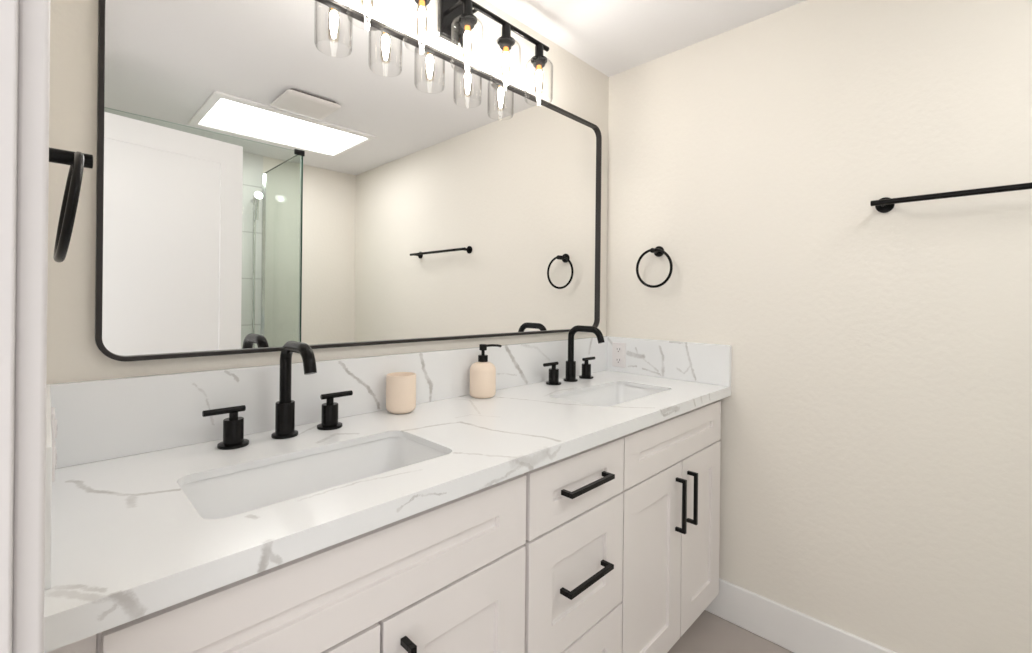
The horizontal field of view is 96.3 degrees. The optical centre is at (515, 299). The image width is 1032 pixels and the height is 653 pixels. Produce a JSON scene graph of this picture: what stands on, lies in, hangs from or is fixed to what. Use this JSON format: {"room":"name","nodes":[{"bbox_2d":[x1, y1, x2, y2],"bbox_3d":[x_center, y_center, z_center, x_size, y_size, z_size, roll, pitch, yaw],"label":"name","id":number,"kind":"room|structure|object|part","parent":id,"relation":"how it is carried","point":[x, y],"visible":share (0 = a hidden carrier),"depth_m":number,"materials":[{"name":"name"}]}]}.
{"room":"bathroom","nodes":[
{"label":"bathroom","id":0,"kind":"room"},
{"bbox_2d":[46,0,608,383],"bbox_3d":[-0.274,0.080,1.560,0.120,2.280,2.112,1,0,45],"label":"wall","id":1,"kind":"structure","parent":0,"point":[574,86],"depth_m":0.93,"materials":[{"name":"white paint"}]},
{"bbox_2d":[46,336,607,468],"bbox_3d":[-0.225,0.242,1.510,0.020,0.157,1.871,1,0,45],"label":"backsplash","id":2,"kind":"structure","parent":1,"relation":"attached to","point":[103,419],"depth_m":1.09,"materials":[{"name":"stone"}]},
{"bbox_2d":[95,0,601,360],"bbox_3d":[-0.219,-0.331,1.508,0.023,0.920,1.702,1,0,45],"label":"mirror","id":3,"kind":"object","parent":1,"relation":"attached to","point":[270,174],"visible":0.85,"depth_m":1.21,"materials":[{"name":"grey mirror"}]},
{"bbox_2d":[346,0,551,98],"bbox_3d":[-0.171,-0.854,1.453,0.162,0.266,0.766,1,0,45],"label":"vanity light","id":4,"kind":"object","parent":1,"relation":"attached to","point":[456,18],"visible":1,"depth_m":1.50,"materials":[{"name":"black metal"}]},
{"bbox_2d":[346,0,387,22],"bbox_3d":[-0.384,-0.823,1.196,0.102,0.200,0.102,1,0,45],"label":"shade","id":5,"kind":"object","parent":4,"relation":"attached to","point":[366,4],"depth_m":1.19,"materials":[{"name":"clear glass"}]},
{"bbox_2d":[403,0,439,48],"bbox_3d":[-0.267,-0.822,1.314,0.102,0.200,0.102,1,0,45],"label":"shade","id":6,"kind":"object","parent":4,"relation":"attached to","point":[422,3],"depth_m":1.31,"materials":[{"name":"clear glass"}]},
{"bbox_3d":[-0.188,-0.925,1.454,0.086,0.012,0.012,1,0,45],"label":"arm","id":7,"kind":"part","parent":4,"relation":"part of","materials":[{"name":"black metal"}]},
{"bbox_2d":[451,0,483,66],"bbox_3d":[-0.150,-0.821,1.432,0.102,0.200,0.102,1,0,45],"label":"shade","id":8,"kind":"object","parent":4,"relation":"attached to","point":[467,20],"depth_m":1.42,"materials":[{"name":"clear glass"}]},
{"bbox_2d":[491,24,520,83],"bbox_3d":[-0.034,-0.820,1.550,0.102,0.200,0.102,1,0,45],"label":"shade","id":9,"kind":"object","parent":4,"relation":"attached to","point":[505,42],"depth_m":1.54,"materials":[{"name":"clear glass"}]},
{"bbox_2d":[525,44,551,98],"bbox_3d":[0.083,-0.818,1.668,0.102,0.200,0.102,1,0,45],"label":"shade","id":10,"kind":"object","parent":4,"relation":"attached to","point":[538,61],"depth_m":1.66,"materials":[{"name":"clear glass"}]},
{"bbox_2d":[486,0,805,76],"bbox_3d":[0.697,-1.100,0.614,2.813,0.100,2.112,1,0,45],"label":"ceiling","id":11,"kind":"structure","parent":0,"point":[613,37],"depth_m":1.75,"materials":[{"name":"white paint"}]},
{"bbox_2d":[667,610,793,652],"bbox_3d":[0.462,1.268,0.400,2.813,0.080,2.712,1,0,45],"label":"floor","id":12,"kind":"structure","parent":0,"point":[709,633],"depth_m":1.67,"materials":[{"name":"grey tile"}]},
{"bbox_2d":[47,474,525,652],"bbox_3d":[-0.424,0.787,0.915,0.578,0.864,0.752,1,0,45],"label":"vanity cabinet","id":13,"kind":"object","parent":12,"relation":"on","point":[448,577],"visible":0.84,"depth_m":0.76,"materials":[{"name":"white paint"}]},
{"bbox_3d":[-0.350,0.822,0.641,0.019,0.586,0.339,1,0,45],"label":"door","id":14,"kind":"part","parent":13,"relation":"part of","materials":[{"name":"white paint"}]},
{"bbox_2d":[44,336,731,652],"bbox_3d":[-0.030,0.262,1.317,0.570,0.193,1.871,1,0,45],"label":"countertop","id":15,"kind":"structure","parent":13,"relation":"on","point":[124,543],"depth_m":0.93,"materials":[{"name":"stone"}]},
{"bbox_2d":[202,341,352,449],"bbox_3d":[-0.494,0.205,1.036,0.188,0.225,0.326,1,0,45],"label":"faucet","id":16,"kind":"object","parent":15,"relation":"on","point":[233,426],"visible":1,"depth_m":1.06,"materials":[{"name":"black metal"}]},
{"bbox_3d":[-0.626,0.238,0.994,0.013,0.013,0.079,1,0,45],"label":"lever","id":17,"kind":"part","parent":16,"relation":"part of","materials":[{"name":"black metal"}]},
{"bbox_3d":[-0.614,0.280,1.006,0.060,0.073,0.060,1,0,45],"label":"handle","id":18,"kind":"part","parent":16,"relation":"part of","materials":[{"name":"black metal"}]},
{"bbox_3d":[-0.540,0.278,1.081,0.057,0.079,0.057,1,0,45],"label":"spout","id":19,"kind":"part","parent":16,"relation":"part of","materials":[{"name":"black metal"}]},
{"bbox_3d":[-0.487,0.171,1.030,0.170,0.155,0.025,1,0,45],"label":"spout","id":20,"kind":"part","parent":16,"relation":"part of","materials":[{"name":"black metal"}]},
{"bbox_3d":[-0.466,0.281,1.157,0.060,0.073,0.060,1,0,45],"label":"handle","id":21,"kind":"part","parent":16,"relation":"part of","materials":[{"name":"black metal"}]},
{"bbox_3d":[-0.453,0.240,1.169,0.013,0.013,0.079,1,0,45],"label":"lever","id":22,"kind":"part","parent":16,"relation":"part of","materials":[{"name":"black metal"}]},
{"bbox_2d":[180,437,446,518],"bbox_3d":[-0.367,0.407,0.903,0.280,0.145,0.500,1,0,45],"label":"sink","id":23,"kind":"object","parent":15,"relation":"in","point":[223,496],"visible":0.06,"depth_m":0.98,"materials":[{"name":"white ceramic"}]},
{"bbox_2d":[386,372,415,413],"bbox_3d":[-0.328,0.265,1.321,0.083,0.108,0.083,1,0,45],"label":"tumbler","id":24,"kind":"object","parent":15,"relation":"on","point":[400,386],"visible":1,"depth_m":1.29,"materials":[{"name":"beige ceramic"}]},
{"bbox_2d":[470,344,501,397],"bbox_3d":[-0.100,0.234,1.542,0.109,0.174,0.087,1,0,-7],"label":"soap dispenser","id":25,"kind":"object","parent":15,"relation":"on","point":[482,372],"visible":1,"depth_m":1.51,"materials":[{"name":"beige ceramic"}]},
{"bbox_2d":[470,362,495,397],"bbox_3d":[-0.111,0.262,1.540,0.087,0.118,0.087,1,0,45],"label":"bottle","id":26,"kind":"object","parent":25,"relation":"attached to","point":[482,374],"depth_m":1.50,"materials":[{"name":"beige ceramic"}]},
{"bbox_2d":[543,325,604,384],"bbox_3d":[0.266,0.213,1.817,0.188,0.225,0.326,1,0,45],"label":"faucet","id":27,"kind":"object","parent":15,"relation":"on","point":[570,376],"visible":1,"depth_m":1.84,"materials":[{"name":"black metal"}]},
{"bbox_3d":[0.134,0.246,1.774,0.013,0.013,0.079,1,0,45],"label":"lever","id":28,"kind":"part","parent":27,"relation":"part of","materials":[{"name":"black metal"}]},
{"bbox_3d":[0.146,0.288,1.786,0.060,0.073,0.060,1,0,45],"label":"handle","id":29,"kind":"part","parent":27,"relation":"part of","materials":[{"name":"black metal"}]},
{"bbox_3d":[0.220,0.285,1.861,0.057,0.079,0.057,1,0,45],"label":"spout","id":30,"kind":"part","parent":27,"relation":"part of","materials":[{"name":"black metal"}]},
{"bbox_3d":[0.294,0.289,1.937,0.060,0.073,0.060,1,0,45],"label":"handle","id":31,"kind":"part","parent":27,"relation":"part of","materials":[{"name":"black metal"}]},
{"bbox_3d":[0.273,0.178,1.810,0.170,0.155,0.025,1,0,45],"label":"spout","id":32,"kind":"part","parent":27,"relation":"part of","materials":[{"name":"black metal"}]},
{"bbox_3d":[0.307,0.248,1.949,0.013,0.013,0.079,1,0,45],"label":"lever","id":33,"kind":"part","parent":27,"relation":"part of","materials":[{"name":"black metal"}]},
{"bbox_2d":[559,385,663,406],"bbox_3d":[0.345,0.414,1.641,0.281,0.145,0.500,1,0,45],"label":"sink","id":34,"kind":"object","parent":15,"relation":"in","point":[613,395],"visible":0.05,"depth_m":1.82,"materials":[{"name":"white ceramic"}]},
{"bbox_2d":[612,342,625,367],"bbox_3d":[0.468,0.250,2.107,0.069,0.111,0.008,1,0,45],"label":"wall outlet","id":35,"kind":"object","parent":15,"relation":"attached to","point":[618,349],"visible":1,"depth_m":2.10,"materials":[{"name":"white plastic"}]},
{"bbox_2d":[615,357,621,363],"bbox_3d":[0.466,0.274,2.105,0.033,0.029,0.003,1,0,45],"label":"receptacle","id":36,"kind":"object","parent":35,"relation":"attached to","point":[618,360],"depth_m":2.10,"materials":[{"name":"grey plastic"}]},
{"bbox_2d":[615,346,621,352],"bbox_3d":[0.467,0.225,2.105,0.033,0.029,0.003,1,0,45],"label":"receptacle","id":37,"kind":"object","parent":35,"relation":"attached to","point":[618,349],"depth_m":2.10,"materials":[{"name":"grey plastic"}]},
{"bbox_3d":[-0.180,0.658,0.773,0.034,0.172,0.011,1,0,45],"label":"handle","id":38,"kind":"part","parent":13,"relation":"part of","materials":[{"name":"black metal"}]},
{"bbox_3d":[-0.108,0.824,0.886,0.019,0.586,0.339,1,0,45],"label":"door","id":39,"kind":"part","parent":13,"relation":"part of","materials":[{"name":"white paint"}]},
{"bbox_2d":[523,437,623,652],"bbox_3d":[-0.022,0.791,1.323,0.578,0.864,0.388,1,0,45],"label":"drawers","id":40,"kind":"object","parent":12,"relation":"on","point":[574,543],"visible":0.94,"depth_m":1.13,"materials":[{"name":"white paint"}]},
{"bbox_3d":[0.157,0.454,1.151,0.019,0.148,0.381,1,0,45],"label":"drawer","id":41,"kind":"part","parent":40,"relation":"part of","materials":[{"name":"white paint"}]},
{"bbox_3d":[0.177,0.684,1.136,0.034,0.011,0.178,1,0,45],"label":"handle","id":42,"kind":"part","parent":40,"relation":"part of","materials":[{"name":"black metal"}]},
{"bbox_3d":[0.180,0.452,1.136,0.034,0.011,0.178,1,0,45],"label":"handle","id":43,"kind":"part","parent":40,"relation":"part of","materials":[{"name":"black metal"}]},
{"bbox_3d":[0.152,0.979,1.151,0.019,0.282,0.381,1,0,45],"label":"drawer","id":44,"kind":"part","parent":40,"relation":"part of","materials":[{"name":"white paint"}]},
{"bbox_2d":[621,400,720,652],"bbox_3d":[0.359,0.795,1.708,0.578,0.864,0.694,1,0,45],"label":"vanity cabinet","id":45,"kind":"object","parent":12,"relation":"on","point":[671,492],"visible":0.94,"depth_m":1.48,"materials":[{"name":"white paint"}]},
{"bbox_3d":[0.416,0.829,1.417,0.019,0.586,0.356,1,0,45],"label":"door","id":46,"kind":"part","parent":45,"relation":"part of","materials":[{"name":"white paint"}]},
{"bbox_3d":[0.534,0.665,1.498,0.034,0.172,0.011,1,0,45],"label":"handle","id":47,"kind":"part","parent":45,"relation":"part of","materials":[{"name":"black metal"}]},
{"bbox_3d":[0.594,0.666,1.558,0.034,0.172,0.011,1,0,45],"label":"handle","id":48,"kind":"part","parent":45,"relation":"part of","materials":[{"name":"black metal"}]},
{"bbox_3d":[0.660,0.832,1.665,0.019,0.586,0.326,1,0,45],"label":"door","id":49,"kind":"part","parent":45,"relation":"part of","materials":[{"name":"white paint"}]},
{"bbox_2d":[606,0,1031,652],"bbox_3d":[1.384,0.097,1.323,2.573,2.280,0.120,1,0,45],"label":"wall","id":50,"kind":"structure","parent":0,"point":[876,439],"depth_m":1.50,"materials":[{"name":"white paint"}]},
{"bbox_2d":[636,246,672,287],"bbox_3d":[0.596,-0.142,1.973,0.168,0.181,0.065,1,0,45],"label":"towel ring","id":51,"kind":"object","parent":50,"relation":"attached to","point":[658,251],"visible":1,"depth_m":1.96,"materials":[{"name":"black metal"}]},
{"bbox_3d":[0.593,-0.209,1.970,0.021,0.021,0.056,1,0,45],"label":"post","id":52,"kind":"part","parent":51,"relation":"part of","materials":[{"name":"black metal"}]},
{"bbox_2d":[705,578,896,652],"bbox_3d":[1.326,1.164,1.275,2.573,0.146,0.015,1,0,45],"label":"baseboard","id":53,"kind":"structure","parent":50,"relation":"attached to","point":[795,631],"depth_m":1.64,"materials":[{"name":"white paint"}]},
{"bbox_2d":[870,182,1031,212],"bbox_3d":[1.335,-0.297,1.242,0.605,0.048,0.070,1,0,45],"label":"towel bar","id":54,"kind":"object","parent":50,"relation":"attached to","point":[883,205],"visible":1,"depth_m":1.31,"materials":[{"name":"black metal"}]},
{"bbox_3d":[-0.015,0.083,-0.095,2.573,2.280,0.120,1,0,45],"label":"wall","id":55,"kind":"structure","parent":0,"visible":0},
{"bbox_2d":[0,0,18,652],"bbox_3d":[-0.148,0.199,0.035,0.770,2.045,0.122,1,0,45],"label":"trim","id":56,"kind":"structure","parent":55,"relation":"attached to","point":[9,9],"depth_m":0.33,"materials":[{"name":"white paint"}]},
{"bbox_2d":[12,0,49,652],"bbox_3d":[-0.388,0.172,0.369,0.060,2.095,0.018,1,0,45],"label":"trim","id":57,"kind":"structure","parent":55,"relation":"attached to","point":[34,15],"depth_m":0.35,"materials":[{"name":"white paint"}]},
{"bbox_2d":[51,407,56,481],"bbox_3d":[-0.778,0.241,0.778,0.069,0.111,0.008,1,0,45],"label":"wall outlet","id":58,"kind":"object","parent":55,"relation":"attached to","point":[53,420],"visible":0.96,"depth_m":0.76,"materials":[{"name":"white plastic"}]},
{"bbox_3d":[-0.779,0.241,0.777,0.069,0.111,0.005,1,0,45],"label":"plate","id":59,"kind":"part","parent":58,"relation":"part of","materials":[{"name":"white plastic"}]},
{"bbox_2d":[55,448,56,466],"bbox_3d":[-0.777,0.266,0.780,0.033,0.029,0.003,1,0,45],"label":"receptacle","id":60,"kind":"object","parent":58,"relation":"attached to","point":[55,448],"depth_m":0.77,"materials":[{"name":"grey plastic"}]},
{"bbox_2d":[55,419,56,437],"bbox_3d":[-0.776,0.216,0.780,0.033,0.029,0.003,1,0,45],"label":"receptacle","id":61,"kind":"object","parent":58,"relation":"attached to","point":[55,419],"depth_m":0.77,"materials":[{"name":"grey plastic"}]},
{"bbox_2d":[49,147,92,261],"bbox_3d":[-0.673,-0.145,0.687,0.168,0.180,0.065,1,0,45],"label":"towel ring","id":62,"kind":"object","parent":55,"relation":"attached to","point":[77,161],"visible":0.89,"depth_m":0.66,"materials":[{"name":"black metal"}]},
{"bbox_3d":[-0.669,-0.212,0.691,0.021,0.021,0.056,1,0,45],"label":"post","id":63,"kind":"part","parent":62,"relation":"part of","materials":[{"name":"black metal"}]}
]}

